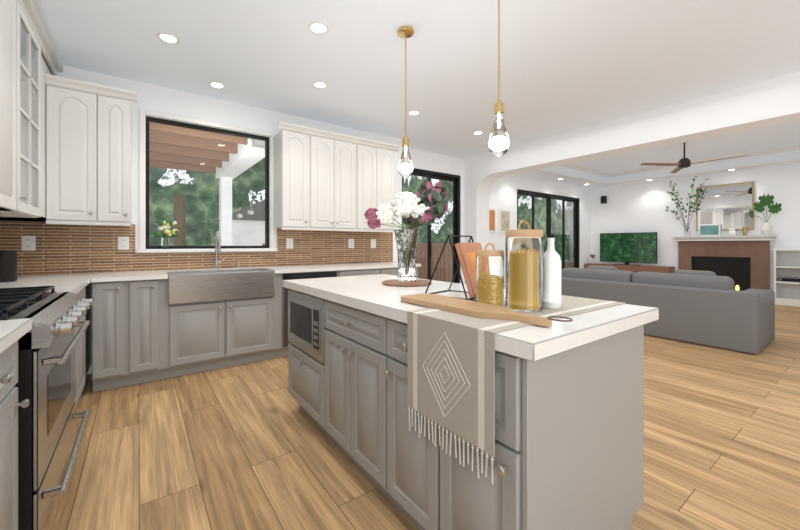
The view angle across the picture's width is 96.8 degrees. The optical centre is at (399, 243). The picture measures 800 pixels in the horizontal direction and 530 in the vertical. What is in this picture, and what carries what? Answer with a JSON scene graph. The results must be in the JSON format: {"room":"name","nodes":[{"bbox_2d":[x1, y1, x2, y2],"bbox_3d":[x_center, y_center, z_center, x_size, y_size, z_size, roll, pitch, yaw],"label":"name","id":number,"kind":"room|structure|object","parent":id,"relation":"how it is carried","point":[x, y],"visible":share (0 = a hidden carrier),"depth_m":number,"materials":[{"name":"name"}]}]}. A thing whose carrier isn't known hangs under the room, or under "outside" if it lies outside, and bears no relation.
{"room":"kitchen and living room","nodes":[
{"label":"kitchen and living room","id":0,"kind":"room"},
{"bbox_2d":[22,66,401,373],"bbox_3d":[-1.730,-0.195,4.120,4.250,2.750,0.150,0,0,-36],"label":"wall","id":1,"kind":"structure","parent":0,"point":[167,100],"depth_m":3.72,"materials":[{"name":"paint"}]},
{"bbox_2d":[44,73,136,225],"bbox_3d":[-2.655,-0.745,3.099,0.581,1.170,0.395,0,0,-36],"label":"upper cabinet","id":2,"kind":"object","parent":1,"relation":"attached to","point":[88,158],"visible":1,"depth_m":2.95,"materials":[{"name":"white wood"}]},
{"bbox_2d":[137,109,277,252],"bbox_3d":[-2.020,-0.613,3.839,1.330,1.395,0.160,0,0,-36],"label":"kitchen window","id":3,"kind":"structure","parent":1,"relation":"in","point":[206,129],"depth_m":3.75,"materials":[{"name":"black metal"}]},
{"bbox_2d":[153,220,178,248],"bbox_3d":[-2.348,-0.092,3.560,0.221,0.290,0.109,0,0,-36],"label":"flower pot","id":4,"kind":"object","parent":3,"relation":"on","point":[165,229],"visible":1,"depth_m":3.54,"materials":[{"name":"clear glass"}]},
{"bbox_2d":[273,122,312,228],"bbox_3d":[-1.272,-0.760,4.142,0.313,1.140,0.353,0,0,-36],"label":"upper cabinet","id":5,"kind":"object","parent":1,"relation":"attached to","point":[292,151],"depth_m":4.01,"materials":[{"name":"white wood"}]},
{"bbox_2d":[313,129,356,228],"bbox_3d":[-0.897,-0.760,4.417,0.618,1.140,0.353,0,0,-36],"label":"upper cabinet","id":6,"kind":"object","parent":1,"relation":"attached to","point":[324,183],"depth_m":4.28,"materials":[{"name":"white wood"}]},
{"bbox_2d":[345,137,396,231],"bbox_3d":[-0.407,-0.760,4.777,0.599,1.140,0.353,0,0,-36],"label":"upper cabinet","id":7,"kind":"object","parent":1,"relation":"attached to","point":[375,166],"depth_m":4.61,"materials":[{"name":"white wood"}]},
{"bbox_2d":[167,266,262,273],"bbox_3d":[-1.875,0.393,3.651,0.896,0.255,0.013,0,0,-36],"label":"countertop","id":8,"kind":"structure","parent":0,"relation":"attached to","point":[260,268],"depth_m":3.50,"materials":[{"name":"white stone"}]},
{"bbox_2d":[35,0,799,188],"bbox_3d":[3.061,-1.732,3.831,11.630,0.395,7.650,0,0,-36],"label":"ceiling","id":9,"kind":"structure","parent":0,"point":[566,66],"depth_m":3.04,"materials":[{"name":"paint"}]},
{"bbox_2d":[156,32,179,43],"bbox_3d":[-1.766,-1.568,2.705,0.150,0.005,0.155,0,0,-44],"label":"recessed light","id":10,"kind":"object","parent":9,"relation":"in","point":[165,37],"depth_m":2.71,"materials":[{"name":"white plastic"}]},
{"bbox_2d":[208,82,225,88],"bbox_3d":[-1.807,-1.568,3.503,0.143,0.005,0.153,0,0,-44],"label":"recessed light","id":11,"kind":"object","parent":9,"relation":"in","point":[217,85],"depth_m":3.51,"materials":[{"name":"white plastic"}]},
{"bbox_2d":[308,21,328,34],"bbox_3d":[-0.591,-1.568,2.576,0.151,0.005,0.155,0,0,-44],"label":"recessed light","id":12,"kind":"object","parent":9,"relation":"in","point":[318,27],"depth_m":2.57,"materials":[{"name":"white plastic"}]},
{"bbox_2d":[312,81,327,88],"bbox_3d":[-0.786,-1.568,3.496,0.151,0.005,0.151,0,0,-44],"label":"recessed light","id":13,"kind":"object","parent":9,"relation":"in","point":[318,84],"depth_m":3.49,"materials":[{"name":"white plastic"}]},
{"bbox_2d":[398,26,413,177],"bbox_3d":[0.042,-1.029,2.612,0.120,1.082,0.120,0,0,-36],"label":"pendant light","id":14,"kind":"object","parent":9,"relation":"hanging from","point":[405,167],"visible":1,"depth_m":2.59,"materials":[{"name":"clear glass"}]},
{"bbox_2d":[407,111,419,115],"bbox_3d":[0.164,-1.568,4.248,0.148,0.005,0.150,0,0,-44],"label":"recessed light","id":15,"kind":"object","parent":9,"relation":"in","point":[413,113],"depth_m":4.26,"materials":[{"name":"white plastic"}]},
{"bbox_2d":[473,131,483,134],"bbox_3d":[1.100,-1.568,5.010,0.146,0.005,0.145,0,0,-44],"label":"recessed light","id":16,"kind":"object","parent":9,"relation":"in","point":[477,132],"depth_m":5.00,"materials":[{"name":"white plastic"}]},
{"bbox_2d":[488,0,509,155],"bbox_3d":[0.539,-1.024,1.935,0.120,1.092,0.120,0,0,-36],"label":"pendant light","id":17,"kind":"object","parent":9,"relation":"hanging from","point":[499,143],"visible":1,"depth_m":1.91,"materials":[{"name":"clear glass"}]},
{"bbox_2d":[640,142,746,172],"bbox_3d":[5.064,-1.570,6.048,1.395,0.480,1.251,0,0,-36],"label":"ceiling fan","id":18,"kind":"object","parent":9,"relation":"hanging from","point":[682,163],"visible":0.81,"depth_m":6.13,"materials":[{"name":"brown metal"}]},
{"bbox_2d":[43,304,799,529],"bbox_3d":[3.061,1.230,3.831,11.630,0.100,7.650,0,0,-36],"label":"floor","id":19,"kind":"structure","parent":0,"point":[250,446],"depth_m":1.99,"materials":[{"name":"brown wood"}]},
{"bbox_2d":[0,326,31,529],"bbox_3d":[-1.393,0.740,0.847,0.593,0.880,0.538,0,0,-36],"label":"base cabinet","id":20,"kind":"object","parent":19,"relation":"on","point":[12,332],"depth_m":1.10,"materials":[{"name":"wood"}]},
{"bbox_2d":[0,280,87,408],"bbox_3d":[-2.362,0.740,2.166,0.593,0.880,0.880,0,0,-36],"label":"base cabinet","id":21,"kind":"object","parent":19,"relation":"on","point":[79,283],"depth_m":2.40,"materials":[{"name":"wood"}]},
{"bbox_2d":[0,250,16,281],"bbox_3d":[-2.744,0.151,2.451,0.136,0.218,0.136,0,0,-36],"label":"smart speaker","id":22,"kind":"object","parent":21,"relation":"on","point":[8,265],"visible":1,"depth_m":2.43},
{"bbox_2d":[0,286,92,529],"bbox_3d":[-1.772,0.693,1.478,0.693,0.974,0.920,0,0,-36],"label":"range","id":23,"kind":"object","parent":19,"relation":"on","point":[45,383],"visible":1,"depth_m":1.37,"materials":[{"name":"silver metal"}]},
{"bbox_2d":[0,276,92,369],"bbox_3d":[-2.822,0.740,2.792,0.593,0.880,0.674,0,0,-36],"label":"base cabinet","id":24,"kind":"object","parent":19,"relation":"on","point":[27,279],"depth_m":2.76,"materials":[{"name":"stone"}]},
{"bbox_2d":[91,274,130,391],"bbox_3d":[-2.484,0.740,3.062,0.217,0.880,0.640,0,0,-36],"label":"base cabinet","id":25,"kind":"object","parent":19,"relation":"on","point":[111,293],"depth_m":2.84,"materials":[{"name":"wood"}]},
{"bbox_2d":[131,274,166,384],"bbox_3d":[-2.297,0.740,3.199,0.248,0.880,0.640,0,0,-36],"label":"base cabinet","id":26,"kind":"object","parent":19,"relation":"on","point":[151,325],"depth_m":2.99,"materials":[{"name":"wood"}]},
{"bbox_2d":[163,270,282,377],"bbox_3d":[-1.803,0.740,3.562,0.977,0.880,0.640,0,0,-36],"label":"base cabinet","id":27,"kind":"object","parent":19,"relation":"on","point":[218,319],"depth_m":3.31,"materials":[{"name":"wood"}]},
{"bbox_2d":[213,231,239,268],"bbox_3d":[-1.796,0.062,3.720,0.265,0.396,0.214,0,0,-36],"label":"faucet","id":28,"kind":"object","parent":27,"relation":"on","point":[217,250],"visible":1,"depth_m":3.71,"materials":[{"name":"silver metal"}]},
{"bbox_2d":[275,266,342,355],"bbox_3d":[-1.140,0.740,4.049,0.669,0.880,0.640,0,0,-36],"label":"base cabinet","id":29,"kind":"object","parent":19,"relation":"on","point":[289,272],"depth_m":3.75,"materials":[{"name":"stone"}]},
{"bbox_2d":[331,266,382,276],"bbox_3d":[-0.639,0.740,4.417,0.573,0.880,0.640,0,0,-36],"label":"base cabinet","id":30,"kind":"object","parent":19,"relation":"on","point":[347,270],"depth_m":4.16,"materials":[{"name":"stone"}]},
{"bbox_2d":[375,262,420,277],"bbox_3d":[-0.165,0.740,4.765,0.604,0.880,0.640,0,0,-36],"label":"base cabinet","id":31,"kind":"object","parent":19,"relation":"on","point":[389,268],"depth_m":4.48,"materials":[{"name":"stone"}]},
{"bbox_2d":[283,274,658,529],"bbox_3d":[0.099,0.720,1.996,0.887,0.920,2.020,0,0,-36],"label":"kitchen island","id":32,"kind":"object","parent":19,"relation":"on","point":[569,425],"visible":0.9,"depth_m":1.30,"materials":[{"name":"wood"}]},
{"bbox_2d":[382,279,431,286],"bbox_3d":[0.045,0.251,2.304,0.320,0.018,0.320,0,0,-36],"label":"round board","id":33,"kind":"object","parent":32,"relation":"on","point":[396,283],"visible":0.73,"depth_m":2.20,"materials":[{"name":"brown wood"}]},
{"bbox_2d":[394,229,419,281],"bbox_3d":[0.045,0.074,2.304,0.171,0.335,0.171,0,0,-36],"label":"glass vase","id":34,"kind":"object","parent":33,"relation":"on","point":[406,241],"visible":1,"depth_m":2.25,"materials":[{"name":"clear glass"}]},
{"bbox_2d":[364,177,448,228],"bbox_3d":[0.089,-0.129,2.340,0.533,0.643,0.536,0,0,-36],"label":"bouquet","id":35,"kind":"object","parent":34,"relation":"in","point":[420,208],"visible":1,"depth_m":2.27,"materials":[{"name":"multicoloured plant"}]},
{"bbox_2d":[425,235,481,300],"bbox_3d":[0.309,0.108,1.783,0.298,0.303,0.228,0,0,40],"label":"cookbook stand","id":36,"kind":"object","parent":32,"relation":"on","point":[466,252],"visible":0.62,"depth_m":1.68,"materials":[{"name":"black metal"}]},
{"bbox_2d":[407,295,625,483],"bbox_3d":[0.506,0.483,1.452,0.891,0.454,0.410,0,0,-36],"label":"table runner","id":37,"kind":"object","parent":32,"relation":"on","point":[451,372],"visible":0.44,"depth_m":1.17,"materials":[{"name":"fabric"}]},
{"bbox_2d":[401,293,572,326],"bbox_3d":[0.280,0.243,1.359,0.170,0.025,0.742,0,0,-36],"label":"cutting board","id":38,"kind":"object","parent":37,"relation":"on","point":[476,309],"visible":1,"depth_m":1.31,"materials":[{"name":"brown wood"}]},
{"bbox_2d":[476,243,503,305],"bbox_3d":[0.372,0.125,1.470,0.114,0.261,0.114,0,0,-36],"label":"pasta jar","id":39,"kind":"object","parent":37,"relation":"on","point":[489,276],"visible":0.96,"depth_m":1.42,"materials":[{"name":"clear glass"}]},
{"bbox_2d":[505,220,542,311],"bbox_3d":[0.490,0.081,1.402,0.141,0.350,0.141,0,0,-36],"label":"pasta jar","id":40,"kind":"object","parent":37,"relation":"on","point":[523,270],"visible":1,"depth_m":1.34,"materials":[{"name":"clear glass"},{"name":"wood"},{"name":"pasta"}]},
{"bbox_2d":[543,234,560,308],"bbox_3d":[0.609,0.108,1.434,0.078,0.296,0.078,0,0,-36],"label":"oil bottle","id":41,"kind":"object","parent":37,"relation":"on","point":[551,278],"visible":0.94,"depth_m":1.40,"materials":[{"name":"white ceramic"}]},
{"bbox_2d":[584,263,674,272],"bbox_3d":[5.870,0.860,9.213,0.423,0.640,1.960,0,0,-36],"label":"tv console","id":42,"kind":"object","parent":19,"relation":"on","point":[650,268],"visible":0.25,"depth_m":8.82,"materials":[{"name":"brown wood"}]},
{"bbox_2d":[600,232,656,264],"bbox_3d":[5.888,0.125,9.208,0.180,0.830,1.330,0,0,-36],"label":"screen","id":43,"kind":"object","parent":42,"relation":"on","point":[628,248],"visible":1,"depth_m":9.16,"materials":[{"name":"black glass"}]},
{"bbox_2d":[561,266,774,353],"bbox_3d":[3.712,0.758,5.258,1.730,0.836,2.520,0,0,-36],"label":"sofa","id":44,"kind":"object","parent":19,"relation":"on","point":[709,308],"visible":0.77,"depth_m":4.23,"materials":[{"name":"grey fabric"}]},
{"bbox_2d":[671,235,776,290],"bbox_3d":[7.027,0.502,7.793,0.240,1.355,1.700,0,0,-36],"label":"fireplace","id":45,"kind":"object","parent":19,"relation":"on","point":[743,262],"visible":0.58,"depth_m":7.62,"materials":[{"name":"tile"}]},
{"bbox_2d":[665,176,707,235],"bbox_3d":[6.596,-0.844,8.223,0.361,1.338,0.824,0,0,-36],"label":"branches","id":46,"kind":"object","parent":45,"relation":"on","point":[687,230],"visible":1,"depth_m":8.22,"materials":[{"name":"green plant"}]},
{"bbox_2d":[699,224,747,235],"bbox_3d":[7.053,-0.310,7.774,0.100,0.270,0.820,0,0,-36],"label":"mantel decor","id":47,"kind":"object","parent":45,"relation":"on","point":[709,229],"visible":0.94,"depth_m":7.89,"materials":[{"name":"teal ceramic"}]},
{"bbox_2d":[749,194,781,234],"bbox_3d":[7.415,-0.599,7.218,0.216,0.847,0.480,0,0,-36],"label":"monstera","id":48,"kind":"object","parent":45,"relation":"on","point":[766,227],"visible":0.98,"depth_m":7.17,"materials":[{"name":"green plant"}]},
{"bbox_2d":[772,248,799,306],"bbox_3d":[7.812,0.635,6.589,0.400,1.090,1.210,0,0,-36],"label":"built-in shelf","id":49,"kind":"object","parent":19,"relation":"on","point":[787,277],"visible":0.96,"depth_m":6.96,"materials":[{"name":"white wood"}]},
{"bbox_2d":[402,147,463,283],"bbox_3d":[0.545,-0.195,6.201,2.180,2.750,0.150,0,0,-36],"label":"wall","id":50,"kind":"structure","parent":0,"point":[424,160],"depth_m":6.29,"materials":[{"name":"paint"}]},
{"bbox_2d":[402,168,459,282],"bbox_3d":[0.517,-0.040,6.162,1.410,2.440,0.120,0,0,-36],"label":"slider","id":51,"kind":"object","parent":50,"relation":"in","point":[445,177],"visible":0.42,"depth_m":6.45,"materials":[{"name":"black metal"}]},
{"bbox_2d":[489,175,590,288],"bbox_3d":[3.431,-0.345,8.631,5.350,3.050,0.350,0,0,-36],"label":"wall","id":52,"kind":"structure","parent":0,"point":[503,193],"depth_m":8.41,"materials":[{"name":"paint"}]},
{"bbox_2d":[489,208,509,232],"bbox_3d":[2.107,-0.505,7.672,0.880,0.530,0.022,0,0,-36],"label":"wall art","id":53,"kind":"object","parent":52,"relation":"attached to","point":[504,220],"visible":0.69,"depth_m":7.72},
{"bbox_2d":[517,189,578,269],"bbox_3d":[3.784,-0.040,8.996,2.850,2.440,0.120,0,0,-36],"label":"sliding door","id":54,"kind":"structure","parent":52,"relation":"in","point":[572,224],"depth_m":9.38,"materials":[{"name":"black metal"}]},
{"bbox_2d":[464,72,799,283],"bbox_3d":[3.399,-0.195,3.861,0.350,2.750,7.000,0,0,-36],"label":"arch","id":55,"kind":"object","parent":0,"point":[768,103],"visible":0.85,"depth_m":4.30,"materials":[{"name":"paint"}]},
{"bbox_2d":[591,164,799,290],"bbox_3d":[7.687,-0.345,7.229,0.150,3.050,7.350,0,0,-36],"label":"wall","id":56,"kind":"structure","parent":0,"point":[635,208],"depth_m":8.54,"materials":[{"name":"paint"}]},
{"bbox_2d":[601,196,606,203],"bbox_3d":[5.623,-1.220,9.789,0.140,0.200,0.120,0,0,-36],"label":"speaker","id":57,"kind":"object","parent":56,"relation":"attached to","point":[603,199],"depth_m":9.75},
{"bbox_2d":[696,181,753,230],"bbox_3d":[7.132,-0.805,7.820,0.034,1.020,0.960,0,0,-36],"label":"mirror","id":58,"kind":"object","parent":56,"relation":"attached to","point":[727,207],"visible":0.92,"depth_m":7.76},
{"bbox_3d":[-1.363,-0.195,0.159,0.150,2.750,6.670,0,0,-36],"label":"wall","id":59,"kind":"structure","parent":0,"visible":0},
{"bbox_2d":[0,0,19,215],"bbox_3d":[-2.203,-0.878,1.731,0.353,1.376,0.600,0,0,-36],"label":"upper cabinet","id":60,"kind":"object","parent":59,"relation":"attached to","point":[9,9],"depth_m":1.96,"materials":[{"name":"white wood"}]},
{"bbox_2d":[0,24,55,221],"bbox_3d":[-2.961,-0.878,2.744,0.330,1.376,0.607,0,0,-36],"label":"upper cabinet","id":61,"kind":"object","parent":59,"relation":"attached to","point":[29,56],"depth_m":2.45,"materials":[{"name":"white wood"}]},
{"bbox_2d":[0,221,392,274],"bbox_3d":[-1.678,0.046,4.059,3.899,0.468,0.009,0,0,-36],"label":"tile backsplash","id":62,"kind":"structure","parent":59,"relation":"attached to","point":[64,248],"depth_m":3.47,"materials":[{"name":"tile"}]},
{"bbox_2d":[21,236,35,250],"bbox_3d":[-3.125,-0.008,2.987,0.084,0.125,0.007,0,0,-36],"label":"electrical outlet plate","id":63,"kind":"object","parent":62,"relation":"attached to","point":[28,243],"depth_m":2.98,"materials":[{"name":"white plastic"}]},
{"bbox_2d":[118,237,128,249],"bbox_3d":[-2.616,-0.008,3.360,0.084,0.125,0.007,0,0,-36],"label":"electrical outlet plate","id":64,"kind":"object","parent":62,"relation":"attached to","point":[123,242],"depth_m":3.36,"materials":[{"name":"white plastic"}]},
{"bbox_2d":[286,238,292,248],"bbox_3d":[-1.336,-0.008,4.301,0.084,0.125,0.007,0,0,-36],"label":"electrical outlet plate","id":65,"kind":"object","parent":62,"relation":"attached to","point":[289,241],"depth_m":4.30,"materials":[{"name":"white plastic"}]},
{"bbox_2d":[348,239,353,247],"bbox_3d":[-0.658,-0.008,4.799,0.084,0.125,0.007,0,0,-36],"label":"electrical outlet plate","id":66,"kind":"object","parent":62,"relation":"attached to","point":[350,241],"depth_m":4.79,"materials":[{"name":"white plastic"}]},
{"bbox_2d":[371,239,375,247],"bbox_3d":[-0.376,-0.008,5.006,0.084,0.125,0.007,0,0,-36],"label":"electrical outlet plate","id":67,"kind":"object","parent":62,"relation":"attached to","point":[373,241],"depth_m":5.00,"materials":[{"name":"white plastic"}]},
{"label":"outside","id":68,"kind":"structure","parent":0,"visible":0},
{"bbox_2d":[149,122,567,281],"bbox_3d":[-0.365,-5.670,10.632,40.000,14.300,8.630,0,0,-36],"label":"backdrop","id":69,"kind":"structure","parent":68,"point":[192,218],"depth_m":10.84,"materials":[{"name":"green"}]}
]}

